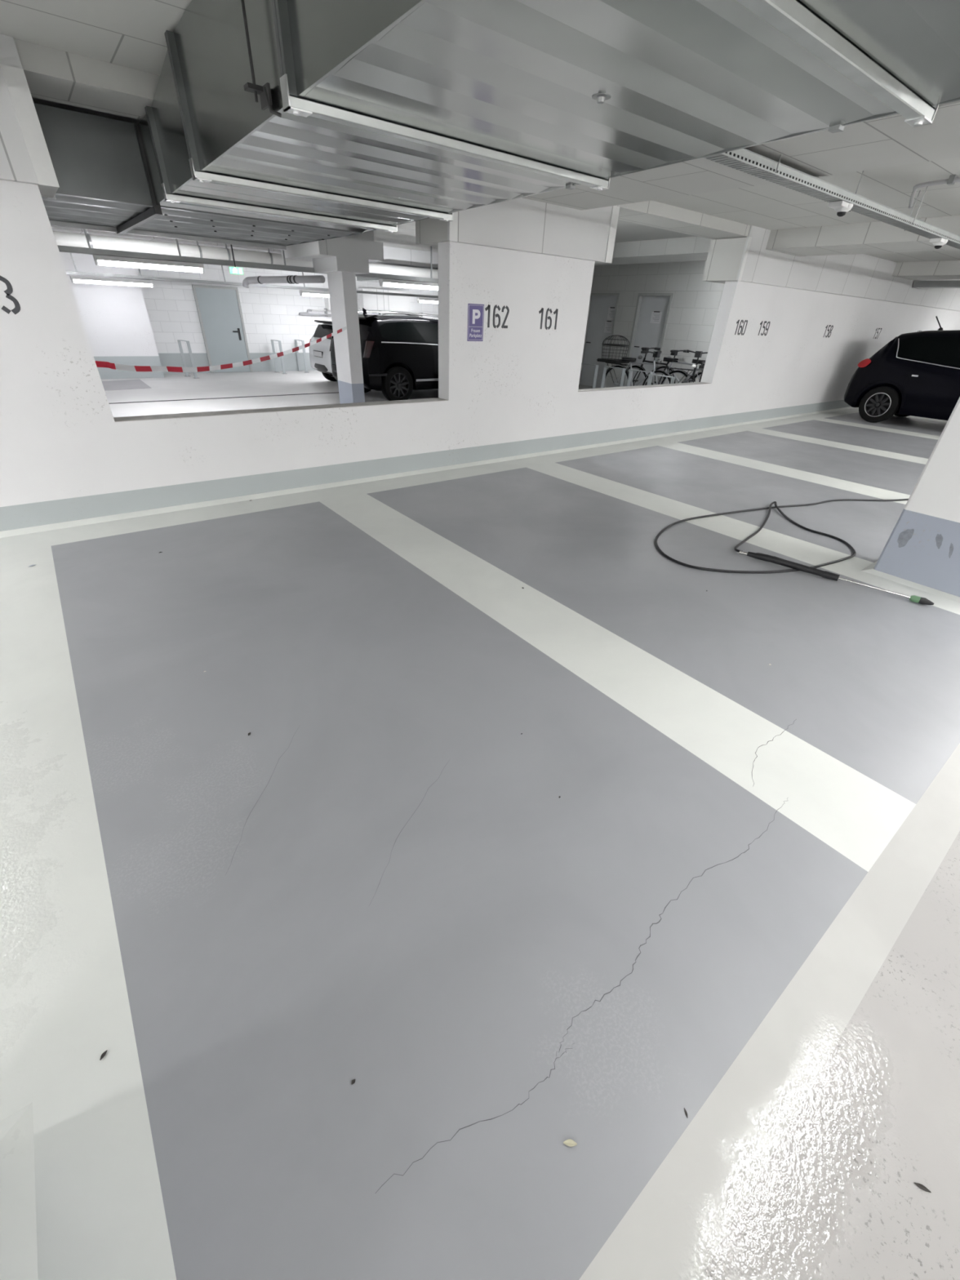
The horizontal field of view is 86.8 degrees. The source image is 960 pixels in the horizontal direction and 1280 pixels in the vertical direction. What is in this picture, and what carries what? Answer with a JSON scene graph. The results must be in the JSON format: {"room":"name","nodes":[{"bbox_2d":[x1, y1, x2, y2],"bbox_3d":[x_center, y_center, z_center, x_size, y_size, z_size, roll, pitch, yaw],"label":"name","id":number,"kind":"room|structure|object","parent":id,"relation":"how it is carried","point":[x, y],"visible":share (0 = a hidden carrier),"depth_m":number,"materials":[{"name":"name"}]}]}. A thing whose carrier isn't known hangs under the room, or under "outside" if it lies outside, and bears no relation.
{"room":"parking garage","nodes":[
{"label":"parking garage","id":0,"kind":"room"},
{"bbox_2d":[0,33,58,197],"bbox_3d":[-5.720,-2.070,1.188,7.450,0.624,0.580,-21,40,-32],"label":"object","id":1,"kind":"object","parent":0,"point":[15,163],"visible":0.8,"depth_m":2.95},
{"bbox_2d":[59,252,164,378],"bbox_3d":[-12.492,-7.066,10.507,9.620,3.050,1.100,-21,40,-32],"label":"wall","id":2,"kind":"structure","parent":0,"point":[115,319],"depth_m":12.45,"materials":[{"name":"white paint"}]},
{"bbox_2d":[101,370,438,417],"bbox_3d":[-5.206,-4.772,10.343,19.600,0.054,13.850,-21,40,-32],"label":"floor","id":3,"kind":"structure","parent":0,"point":[172,393],"depth_m":11.81,"materials":[{"name":"concrete"}]},
{"bbox_2d":[177,339,197,378],"bbox_3d":[-7.821,-7.512,13.567,0.620,0.862,0.120,26,39,31],"label":"hoop","id":4,"kind":"object","parent":3,"relation":"on","point":[178,340],"visible":1,"depth_m":13.52,"materials":[{"name":"metal"}]},
{"bbox_2d":[271,339,286,373],"bbox_3d":[-6.071,-8.520,15.262,0.120,0.862,0.620,-26,42,-36],"label":"hoop","id":5,"kind":"object","parent":3,"relation":"on","point":[272,340],"visible":0.94,"depth_m":15.25,"materials":[{"name":"metal"}]},
{"bbox_2d":[294,339,309,373],"bbox_3d":[-5.573,-8.847,15.806,0.120,0.862,0.620,-24,41,-35],"label":"hoop","id":6,"kind":"object","parent":3,"relation":"on","point":[295,340],"visible":1,"depth_m":15.79,"materials":[{"name":"metal"}]},
{"bbox_2d":[309,319,337,381],"bbox_3d":[-2.499,-7.994,14.130,4.208,1.488,1.780,-21,40,-32],"label":"car","id":7,"kind":"object","parent":3,"relation":"on","point":[319,353],"visible":0.1,"depth_m":13.01,"materials":[{"name":"paint"}]},
{"bbox_2d":[281,230,383,404],"bbox_3d":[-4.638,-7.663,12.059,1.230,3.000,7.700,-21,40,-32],"label":"column","id":8,"kind":"structure","parent":3,"relation":"on","point":[342,258],"depth_m":9.42,"materials":[{"name":"white paint"}]},
{"bbox_2d":[94,326,346,372],"bbox_3d":[-3.037,-3.835,6.660,0.035,0.391,7.227,6,33,5],"label":"barrier tape","id":9,"kind":"object","parent":8,"relation":"attached to","point":[99,363],"visible":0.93,"depth_m":5.82,"materials":[{"name":"white"}]},
{"bbox_2d":[329,307,438,400],"bbox_3d":[-1.177,-6.944,12.335,4.630,1.770,1.985,-21,40,-32],"label":"car","id":10,"kind":"object","parent":3,"relation":"on","point":[400,353],"visible":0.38,"depth_m":11.01,"materials":[{"name":"black paint"}]},
{"bbox_2d":[363,341,373,357],"bbox_3d":[-2.314,-6.044,10.548,0.230,0.300,0.100,-21,40,-32],"label":"tail light","id":11,"kind":"object","parent":10,"relation":"attached to","point":[368,348],"depth_m":10.54,"materials":[{"name":"red plastic"}]},
{"bbox_2d":[135,263,438,373],"bbox_3d":[-5.002,-10.241,15.990,9.980,3.050,0.200,-21,40,-32],"label":"wall","id":12,"kind":"structure","parent":0,"point":[268,313],"depth_m":14.74,"materials":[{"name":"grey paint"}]},
{"bbox_2d":[191,284,253,373],"bbox_3d":[-7.330,-8.855,14.535,1.170,2.110,0.114,-21,40,-32],"label":"door","id":13,"kind":"structure","parent":12,"relation":"in","point":[219,308],"depth_m":14.47,"materials":[{"name":"grey metal"}]},
{"bbox_2d":[324,291,330,310],"bbox_3d":[-4.547,-10.577,15.797,0.500,0.520,0.304,-21,40,-32],"label":"wall box","id":14,"kind":"object","parent":12,"relation":"attached to","point":[327,305],"visible":0.14,"depth_m":15.68,"materials":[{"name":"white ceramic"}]},
{"bbox_2d":[298,308,438,319],"bbox_3d":[-3.309,-10.838,16.893,5.579,0.212,0.153,-21,40,-32],"label":"pipe","id":15,"kind":"object","parent":12,"relation":"attached to","point":[325,310],"visible":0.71,"depth_m":15.78,"materials":[{"name":"grey plastic"}]},
{"bbox_2d":[358,288,410,311],"bbox_3d":[-3.122,-11.188,16.704,1.730,0.580,0.304,-21,40,-32],"label":"wall box","id":16,"kind":"object","parent":12,"relation":"attached to","point":[367,301],"visible":0.96,"depth_m":16.56,"materials":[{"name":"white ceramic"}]},
{"bbox_2d":[31,97,693,252],"bbox_3d":[-5.187,-7.431,8.792,19.600,0.200,13.510,-21,40,-32],"label":"ceiling","id":17,"kind":"structure","parent":0,"point":[405,237],"depth_m":8.30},
{"bbox_2d":[228,244,243,275],"bbox_3d":[-4.236,-6.722,8.645,0.220,0.795,0.057,-21,40,-32],"label":"exit sign","id":18,"kind":"object","parent":17,"relation":"hanging from","point":[233,270],"visible":0.94,"depth_m":8.80,"materials":[{"name":"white plastic"}]},
{"bbox_2d":[51,226,438,269],"bbox_3d":[-4.302,-8.278,10.571,15.400,0.330,0.700,-21,40,-32],"label":"beam","id":19,"kind":"structure","parent":17,"relation":"attached to","point":[392,255],"depth_m":10.68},
{"bbox_2d":[53,229,438,278],"bbox_3d":[-3.912,-7.861,10.227,15.400,0.558,0.216,-21,40,-32],"label":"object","id":20,"kind":"object","parent":17,"relation":"hanging from","point":[62,238],"visible":0.57,"depth_m":9.36,"materials":[{"name":"metal"}]},
{"bbox_2d":[57,229,438,283],"bbox_3d":[-3.184,-7.276,9.472,15.400,0.675,0.140,-21,40,-32],"label":"cable tray","id":21,"kind":"object","parent":17,"relation":"hanging from","point":[68,249],"visible":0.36,"depth_m":8.65,"materials":[{"name":"metal"}]},
{"bbox_2d":[93,254,204,273],"bbox_3d":[-5.347,-6.113,8.257,1.550,0.127,0.175,-21,40,-32],"label":"lamp","id":22,"kind":"object","parent":21,"relation":"attached to","point":[107,260],"visible":1,"depth_m":8.18,"materials":[{"name":"white plastic"}]},
{"bbox_2d":[97,259,202,272],"bbox_3d":[-5.348,-6.093,8.269,1.490,0.074,0.156,-21,40,-32],"label":"diffuser","id":23,"kind":"object","parent":22,"relation":"attached to","point":[141,264],"depth_m":8.23,"materials":[{"name":"white plastic"}]},
{"bbox_2d":[242,275,324,288],"bbox_3d":[-4.072,-7.364,10.437,2.534,0.236,0.182,22,37,27],"label":"drain pipe","id":24,"kind":"object","parent":21,"relation":"hanging from","point":[291,279],"visible":1,"depth_m":10.32,"materials":[{"name":"grey plastic"}]},
{"bbox_2d":[378,278,438,290],"bbox_3d":[-1.433,-7.611,10.872,1.550,0.127,0.175,-21,40,-32],"label":"lamp","id":25,"kind":"object","parent":21,"relation":"attached to","point":[383,282],"visible":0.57,"depth_m":10.74,"materials":[{"name":"white plastic"}]},
{"bbox_2d":[382,282,438,290],"bbox_3d":[-1.434,-7.592,10.885,1.490,0.074,0.156,-21,40,-32],"label":"diffuser","id":26,"kind":"object","parent":25,"relation":"attached to","point":[428,286],"depth_m":10.83,"materials":[{"name":"white plastic"}]},
{"bbox_2d":[66,253,438,297],"bbox_3d":[-5.927,-9.224,12.461,15.400,0.855,0.120,-21,40,-32],"label":"cable tray","id":27,"kind":"object","parent":17,"relation":"hanging from","point":[68,273],"visible":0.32,"depth_m":12.31,"materials":[{"name":"metal"}]},
{"bbox_2d":[69,275,154,287],"bbox_3d":[-8.142,-7.959,11.268,1.550,0.127,0.175,-21,40,-32],"label":"lamp","id":28,"kind":"object","parent":27,"relation":"attached to","point":[77,279],"visible":1,"depth_m":11.20,"materials":[{"name":"white plastic"}]},
{"bbox_2d":[73,279,152,287],"bbox_3d":[-8.143,-7.939,11.281,1.490,0.074,0.156,-21,40,-32],"label":"diffuser","id":29,"kind":"object","parent":28,"relation":"attached to","point":[133,282],"depth_m":11.28,"materials":[{"name":"white plastic"}]},
{"bbox_2d":[66,271,438,297],"bbox_3d":[-5.943,-8.890,12.676,15.400,0.060,0.120,-21,40,-32],"label":"tray","id":30,"kind":"object","parent":27,"relation":"on","point":[69,273],"depth_m":12.35,"materials":[{"name":"metal"}]},
{"bbox_2d":[299,289,329,297],"bbox_3d":[-4.165,-9.481,13.926,1.550,0.127,0.175,-21,40,-32],"label":"lamp","id":31,"kind":"object","parent":27,"relation":"attached to","point":[303,293],"visible":0.54,"depth_m":13.65,"materials":[{"name":"white plastic"}]},
{"bbox_2d":[302,293,329,297],"bbox_3d":[-4.166,-9.461,13.939,1.490,0.074,0.156,-21,40,-32],"label":"diffuser","id":32,"kind":"object","parent":31,"relation":"attached to","point":[319,295],"depth_m":13.71,"materials":[{"name":"white plastic"}]},
{"bbox_2d":[356,276,378,282],"bbox_3d":[-0.665,-9.966,13.794,5.200,0.610,1.400,-21,40,-32],"label":"lamp","id":33,"kind":"object","parent":17,"relation":"hanging from","point":[358,278],"visible":0.02,"depth_m":12.77,"materials":[{"name":"metal"}]},
{"bbox_2d":[594,235,712,265],"bbox_3d":[2.733,-7.435,9.726,1.100,0.270,5.130,-21,40,-32],"label":"beam","id":34,"kind":"structure","parent":17,"relation":"attached to","point":[695,248],"depth_m":8.77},
{"bbox_2d":[416,297,438,303],"bbox_3d":[-1.273,-10.588,15.859,1.550,0.127,0.175,-21,40,-32],"label":"lamp","id":35,"kind":"object","parent":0,"point":[419,300],"visible":0.46,"depth_m":15.56,"materials":[{"name":"white plastic"}]},
{"bbox_2d":[419,300,438,303],"bbox_3d":[-1.274,-10.568,15.872,1.490,0.074,0.156,-21,40,-32],"label":"diffuser","id":36,"kind":"object","parent":35,"relation":"attached to","point":[420,301],"depth_m":15.63,"materials":[{"name":"white plastic"}]},
{"bbox_2d":[0,407,959,1279],"bbox_3d":[7.572,-0.638,4.359,31.000,0.001,13.050,-21,40,-32],"label":"floor","id":37,"kind":"structure","parent":0,"point":[736,906],"depth_m":1.64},
{"bbox_2d":[0,1102,38,1279],"bbox_3d":[-0.826,0.256,0.041,0.410,2.500,0.940,-21,40,-32],"label":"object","id":38,"kind":"structure","parent":37,"relation":"on","point":[18,1225],"depth_m":1.00,"materials":[{"name":"paint"}]},
{"bbox_2d":[99,1049,107,1060],"bbox_3d":[-0.895,0.987,1.207,0.010,0.003,0.020,9,33,9],"label":"leaf","id":39,"kind":"object","parent":37,"relation":"on","point":[104,1054],"visible":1,"depth_m":1.21,"materials":[{"name":"black plant"}]},
{"bbox_2d":[563,1138,577,1146],"bbox_3d":[0.197,1.100,1.109,0.030,0.006,0.012,5,33,3],"label":"leaf","id":40,"kind":"object","parent":37,"relation":"on","point":[569,1142],"visible":1,"depth_m":1.11,"materials":[{"name":"beige plant"}]},
{"bbox_2d":[654,498,908,573],"bbox_3d":[3.462,-1.276,5.011,4.838,0.040,1.295,-21,40,-32],"label":"hose","id":41,"kind":"object","parent":37,"relation":"on","point":[770,507],"visible":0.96,"depth_m":4.42,"materials":[{"name":"black rubber"}]},
{"bbox_2d":[738,551,933,604],"bbox_3d":[2.519,-0.471,3.662,1.234,0.064,0.098,27,40,32],"label":"spray lance","id":42,"kind":"object","parent":37,"relation":"on","point":[766,557],"visible":1,"depth_m":3.69,"materials":[{"name":"silver metal"}]},
{"bbox_2d":[844,315,959,422],"bbox_3d":[9.447,-4.737,9.177,1.910,1.826,4.450,-21,40,-32],"label":"car","id":43,"kind":"object","parent":37,"relation":"on","point":[914,374],"visible":1,"depth_m":9.49,"materials":[{"name":"black paint"}]},
{"bbox_2d":[857,358,871,367],"bbox_3d":[7.556,-5.451,9.982,0.018,0.160,0.259,-7,34,-14],"label":"tail light","id":44,"kind":"object","parent":43,"relation":"attached to","point":[866,362],"depth_m":9.95,"materials":[{"name":"red plastic"}]},
{"bbox_2d":[861,397,959,603],"bbox_3d":[3.365,-1.446,2.994,0.430,2.500,0.865,-21,40,-32],"label":"pillar","id":45,"kind":"structure","parent":37,"relation":"on","point":[922,552],"depth_m":3.48,"materials":[{"name":"paint"}]},
{"bbox_2d":[913,1182,931,1192],"bbox_3d":[0.938,1.159,1.075,0.030,0.003,0.009,18,36,22],"label":"leaf","id":46,"kind":"object","parent":37,"relation":"on","point":[921,1186],"visible":1,"depth_m":1.07,"materials":[{"name":"plant"}]},
{"bbox_2d":[0,179,959,531],"bbox_3d":[3.635,-4.340,8.128,31.000,2.330,0.200,-21,40,-32],"label":"wall","id":47,"kind":"structure","parent":0,"point":[64,456],"depth_m":5.21,"materials":[{"name":"white paint"}]},
{"bbox_2d":[0,275,20,314],"bbox_3d":[-3.118,-2.167,3.177,0.334,0.213,0.002,-21,40,-32],"label":"painted number","id":48,"kind":"object","parent":47,"relation":"attached to","point":[8,291],"visible":1,"depth_m":3.25,"materials":[{"name":"paint"}]},
{"bbox_2d":[0,63,59,187],"bbox_3d":[-2.632,-2.997,2.975,0.102,0.503,0.014,-21,40,-32],"label":"trim","id":49,"kind":"structure","parent":47,"relation":"attached to","point":[15,78],"depth_m":2.96,"materials":[{"name":"white paint"}]},
{"bbox_2d":[113,397,448,422],"bbox_3d":[-1.619,-2.169,4.736,3.075,0.003,0.188,-21,40,-32],"label":"trim","id":50,"kind":"structure","parent":47,"relation":"on","point":[423,400],"depth_m":4.53,"materials":[{"name":"white paint"}]},
{"bbox_2d":[0,406,855,537],"bbox_3d":[3.674,-3.530,8.534,31.000,0.032,0.055,-21,40,-32],"label":"baseboard","id":51,"kind":"structure","parent":47,"relation":"attached to","point":[193,505],"depth_m":5.02,"materials":[{"name":"grey paint"}]},
{"bbox_2d":[448,211,457,242],"bbox_3d":[-0.239,-3.913,4.575,0.090,0.503,0.014,-21,40,-32],"label":"trim","id":52,"kind":"structure","parent":47,"relation":"attached to","point":[453,225],"depth_m":4.66,"materials":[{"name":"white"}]},
{"bbox_2d":[466,303,484,341],"bbox_3d":[-0.044,-3.291,5.264,0.205,0.328,0.006,-21,40,-32],"label":"parking sign","id":53,"kind":"object","parent":47,"relation":"attached to","point":[475,311],"visible":1,"depth_m":5.26,"materials":[{"name":"metal"}]},
{"bbox_2d":[484,304,509,328],"bbox_3d":[0.180,-3.429,5.381,0.332,0.213,0.002,-21,40,-32],"label":"painted number","id":54,"kind":"object","parent":47,"relation":"attached to","point":[488,307],"visible":1,"depth_m":5.38,"materials":[{"name":"paint"}]},
{"bbox_2d":[538,307,558,329],"bbox_3d":[0.771,-3.656,5.776,0.298,0.213,0.002,-21,40,-32],"label":"painted number","id":55,"kind":"object","parent":47,"relation":"attached to","point":[541,310],"visible":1,"depth_m":5.78,"materials":[{"name":"paint"}]},
{"bbox_2d":[604,205,619,262],"bbox_3d":[1.492,-4.576,5.732,0.110,0.503,0.014,-21,40,-32],"label":"trim","id":56,"kind":"structure","parent":47,"relation":"attached to","point":[615,212],"depth_m":5.72,"materials":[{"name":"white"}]},
{"bbox_2d":[577,382,710,391],"bbox_3d":[2.441,-3.724,7.449,3.135,0.003,0.188,-21,40,-32],"label":"trim","id":57,"kind":"structure","parent":47,"relation":"on","point":[693,383],"depth_m":7.34,"materials":[{"name":"white paint"}]},
{"bbox_2d":[734,319,747,335],"bbox_3d":[4.120,-4.938,8.014,0.331,0.213,0.002,-21,40,-32],"label":"painted number","id":58,"kind":"object","parent":47,"relation":"attached to","point":[742,320],"visible":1,"depth_m":8.03,"materials":[{"name":"paint"}]},
{"bbox_2d":[737,236,751,280],"bbox_3d":[3.793,-5.457,7.270,0.070,0.503,0.014,-21,40,-32],"label":"trim","id":59,"kind":"structure","parent":47,"relation":"attached to","point":[749,238],"depth_m":7.26,"materials":[{"name":"white"}]},
{"bbox_2d":[758,320,769,336],"bbox_3d":[4.700,-5.160,8.402,0.329,0.213,0.002,-21,40,-32],"label":"painted number","id":60,"kind":"object","parent":47,"relation":"attached to","point":[765,322],"visible":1,"depth_m":8.41,"materials":[{"name":"paint"}]},
{"bbox_2d":[823,324,833,337],"bbox_3d":[6.670,-5.914,9.718,0.331,0.212,0.002,-21,40,-32],"label":"painted number","id":61,"kind":"object","parent":47,"relation":"attached to","point":[827,325],"visible":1,"depth_m":9.73,"materials":[{"name":"paint"}]},
{"bbox_2d":[873,328,882,338],"bbox_3d":[8.649,-6.672,11.041,0.327,0.212,0.002,-21,40,-32],"label":"painted number","id":62,"kind":"object","parent":47,"relation":"attached to","point":[877,328],"visible":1,"depth_m":11.02,"materials":[{"name":"paint"}]},
{"bbox_2d":[0,0,959,262],"bbox_3d":[7.714,-2.968,2.812,31.000,0.200,12.950,-21,40,-32],"label":"ceiling","id":63,"kind":"structure","parent":0,"point":[129,33],"depth_m":4.30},
{"bbox_2d":[13,38,750,239],"bbox_3d":[3.611,-5.901,7.269,31.000,0.220,0.570,-21,40,-32],"label":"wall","id":64,"kind":"structure","parent":63,"relation":"attached to","point":[51,74],"depth_m":3.19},
{"bbox_2d":[33,0,959,249],"bbox_3d":[-1.516,-2.080,1.525,5.276,0.635,9.610,-21,40,-32],"label":"ventilation duct","id":65,"kind":"object","parent":63,"relation":"hanging from","point":[271,124],"visible":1,"depth_m":1.99,"materials":[{"name":"metal"}]},
{"bbox_2d":[523,100,959,210],"bbox_3d":[4.559,-1.601,0.798,1.100,0.270,12.930,-21,40,-32],"label":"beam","id":66,"kind":"structure","parent":63,"relation":"attached to","point":[888,141],"depth_m":3.39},
{"bbox_2d":[703,148,959,249],"bbox_3d":[5.709,-4.740,5.891,12.440,0.312,0.180,-21,40,-32],"label":"cable tray","id":67,"kind":"object","parent":63,"relation":"hanging from","point":[744,160],"visible":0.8,"depth_m":3.84,"materials":[{"name":"metal"}]},
{"bbox_2d":[827,200,853,217],"bbox_3d":[2.932,-3.504,4.131,0.226,0.078,0.132,-21,40,-32],"label":"dome security camera","id":68,"kind":"object","parent":67,"relation":"attached to","point":[841,207],"visible":1,"depth_m":4.09,"materials":[{"name":"white plastic"}]},
{"bbox_2d":[928,237,947,248],"bbox_3d":[4.936,-4.271,5.471,0.226,0.078,0.132,-21,40,-32],"label":"dome security camera","id":69,"kind":"object","parent":67,"relation":"attached to","point":[938,243],"visible":1,"depth_m":5.43,"materials":[{"name":"white plastic"}]},
{"bbox_2d":[765,215,959,256],"bbox_3d":[8.560,-3.132,3.472,1.100,0.270,12.930,-21,40,-32],"label":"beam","id":70,"kind":"structure","parent":63,"relation":"attached to","point":[880,237],"depth_m":6.78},
{"bbox_2d":[892,260,959,279],"bbox_3d":[12.616,-4.685,6.183,1.100,0.270,12.930,-21,40,-32],"label":"beam","id":71,"kind":"structure","parent":63,"relation":"attached to","point":[948,269],"depth_m":9.81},
{"bbox_2d":[908,174,959,208],"bbox_3d":[5.026,-3.320,3.534,0.060,0.204,3.485,-21,40,-32],"label":"ceiling pipe","id":72,"kind":"object","parent":63,"relation":"attached to","point":[953,179],"visible":1,"depth_m":4.53,"materials":[{"name":"grey plastic"}]},
{"bbox_2d":[415,197,619,263],"bbox_3d":[0.453,-4.433,5.314,2.285,0.624,0.580,-21,40,-32],"label":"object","id":73,"kind":"object","parent":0,"point":[522,224],"visible":0.57,"depth_m":5.11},
{"bbox_2d":[577,384,598,389],"bbox_3d":[1.851,-4.818,10.476,6.450,0.050,5.470,-21,40,-32],"label":"floor","id":74,"kind":"structure","parent":0,"point":[580,386],"depth_m":13.34,"materials":[{"name":"grey concrete"}]},
{"bbox_2d":[581,363,598,388],"bbox_3d":[2.334,-5.694,11.187,0.120,0.692,0.620,-21,40,-32],"label":"hoop","id":75,"kind":"object","parent":74,"relation":"on","point":[596,370],"visible":0.27,"depth_m":10.95,"materials":[{"name":"metal"}]},
{"bbox_2d":[600,365,626,387],"bbox_3d":[2.779,-5.366,10.710,0.120,0.692,0.620,-21,40,-32],"label":"hoop","id":76,"kind":"object","parent":74,"relation":"on","point":[604,371],"visible":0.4,"depth_m":10.57,"materials":[{"name":"metal"}]},
{"bbox_2d":[596,334,671,387],"bbox_3d":[3.274,-5.636,10.665,0.592,1.274,1.900,-21,40,-32],"label":"bicycle","id":77,"kind":"object","parent":74,"relation":"on","point":[655,353],"visible":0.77,"depth_m":10.73,"materials":[{"name":"metal"}]},
{"bbox_2d":[596,334,630,363],"bbox_3d":[2.899,-6.245,10.876,0.540,0.509,0.620,-21,40,-32],"label":"basket tray","id":78,"kind":"object","parent":77,"relation":"on","point":[615,360],"depth_m":10.82,"materials":[{"name":"black metal"}]},
{"bbox_2d":[626,368,653,386],"bbox_3d":[3.193,-5.060,10.266,0.120,0.692,0.620,-21,40,-32],"label":"hoop","id":79,"kind":"object","parent":74,"relation":"on","point":[630,372],"visible":0.34,"depth_m":10.27,"materials":[{"name":"metal"}]},
{"bbox_2d":[619,347,693,385],"bbox_3d":[3.762,-5.634,10.880,0.592,1.078,1.795,-22,40,-34],"label":"bicycle","id":80,"kind":"object","parent":74,"relation":"on","point":[686,375],"visible":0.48,"depth_m":10.71,"materials":[{"name":"metal"}]},
{"bbox_2d":[646,373,675,385],"bbox_3d":[3.345,-4.593,9.551,0.120,0.692,0.620,-21,40,-32],"label":"hoop","id":81,"kind":"object","parent":74,"relation":"on","point":[673,379],"visible":0.34,"depth_m":9.42,"materials":[{"name":"metal"}]},
{"bbox_2d":[652,350,706,384],"bbox_3d":[4.450,-5.708,11.073,0.592,1.048,1.795,-21,40,-32],"label":"bicycle","id":82,"kind":"object","parent":74,"relation":"on","point":[674,353],"visible":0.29,"depth_m":11.04,"materials":[{"name":"metal"}]},
{"bbox_2d":[683,349,707,382],"bbox_3d":[4.213,-4.974,9.841,0.592,1.128,1.795,23,38,29],"label":"bicycle","id":83,"kind":"object","parent":74,"relation":"on","point":[698,354],"visible":0.22,"depth_m":9.39,"materials":[{"name":"metal"}]},
{"bbox_2d":[591,260,724,387],"bbox_3d":[4.402,-6.928,11.400,0.250,2.700,5.470,-21,40,-32],"label":"wall","id":84,"kind":"structure","parent":0,"point":[695,302],"depth_m":11.23,"materials":[{"name":"white paint"}]},
{"bbox_2d":[578,293,619,387],"bbox_3d":[3.031,-7.618,12.962,0.170,2.060,1.000,-21,40,-32],"label":"door","id":85,"kind":"structure","parent":84,"relation":"in","point":[600,304],"depth_m":12.97,"materials":[{"name":"grey metal"}]},
{"bbox_2d":[604,320,613,333],"bbox_3d":[3.200,-7.802,12.640,0.006,0.252,0.240,-21,40,-32],"label":"paper notice","id":86,"kind":"object","parent":85,"relation":"attached to","point":[608,324],"visible":1,"depth_m":12.64,"materials":[{"name":"white paper"}]},
{"bbox_2d":[607,306,615,319],"bbox_3d":[3.235,-8.020,12.462,0.006,0.262,0.240,-21,40,-32],"label":"paper notice","id":87,"kind":"object","parent":85,"relation":"attached to","point":[611,310],"visible":1,"depth_m":12.47,"materials":[{"name":"white paper"}]},
{"bbox_2d":[622,293,673,386],"bbox_3d":[3.954,-6.936,11.972,0.170,2.060,0.930,-21,40,-32],"label":"door","id":88,"kind":"structure","parent":84,"relation":"in","point":[644,334],"depth_m":11.85,"materials":[{"name":"grey metal"}]},
{"bbox_2d":[649,311,662,323],"bbox_3d":[4.031,-7.397,11.628,0.006,0.232,0.270,-21,40,-32],"label":"paper notice","id":89,"kind":"object","parent":88,"relation":"attached to","point":[655,317],"visible":1,"depth_m":11.63,"materials":[{"name":"white paper"}]},
{"bbox_2d":[702,225,959,311],"bbox_3d":[9.738,-7.987,11.520,15.525,0.624,0.580,-21,40,-32],"label":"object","id":90,"kind":"object","parent":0,"point":[855,275],"visible":0.83,"depth_m":8.57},
{"bbox_2d":[912,280,959,288],"bbox_3d":[12.118,-5.677,8.051,0.330,0.117,8.870,-21,40,-32],"label":"duct","id":91,"kind":"object","parent":90,"relation":"attached to","point":[950,283],"visible":1,"depth_m":10.60,"materials":[{"name":"metal"}]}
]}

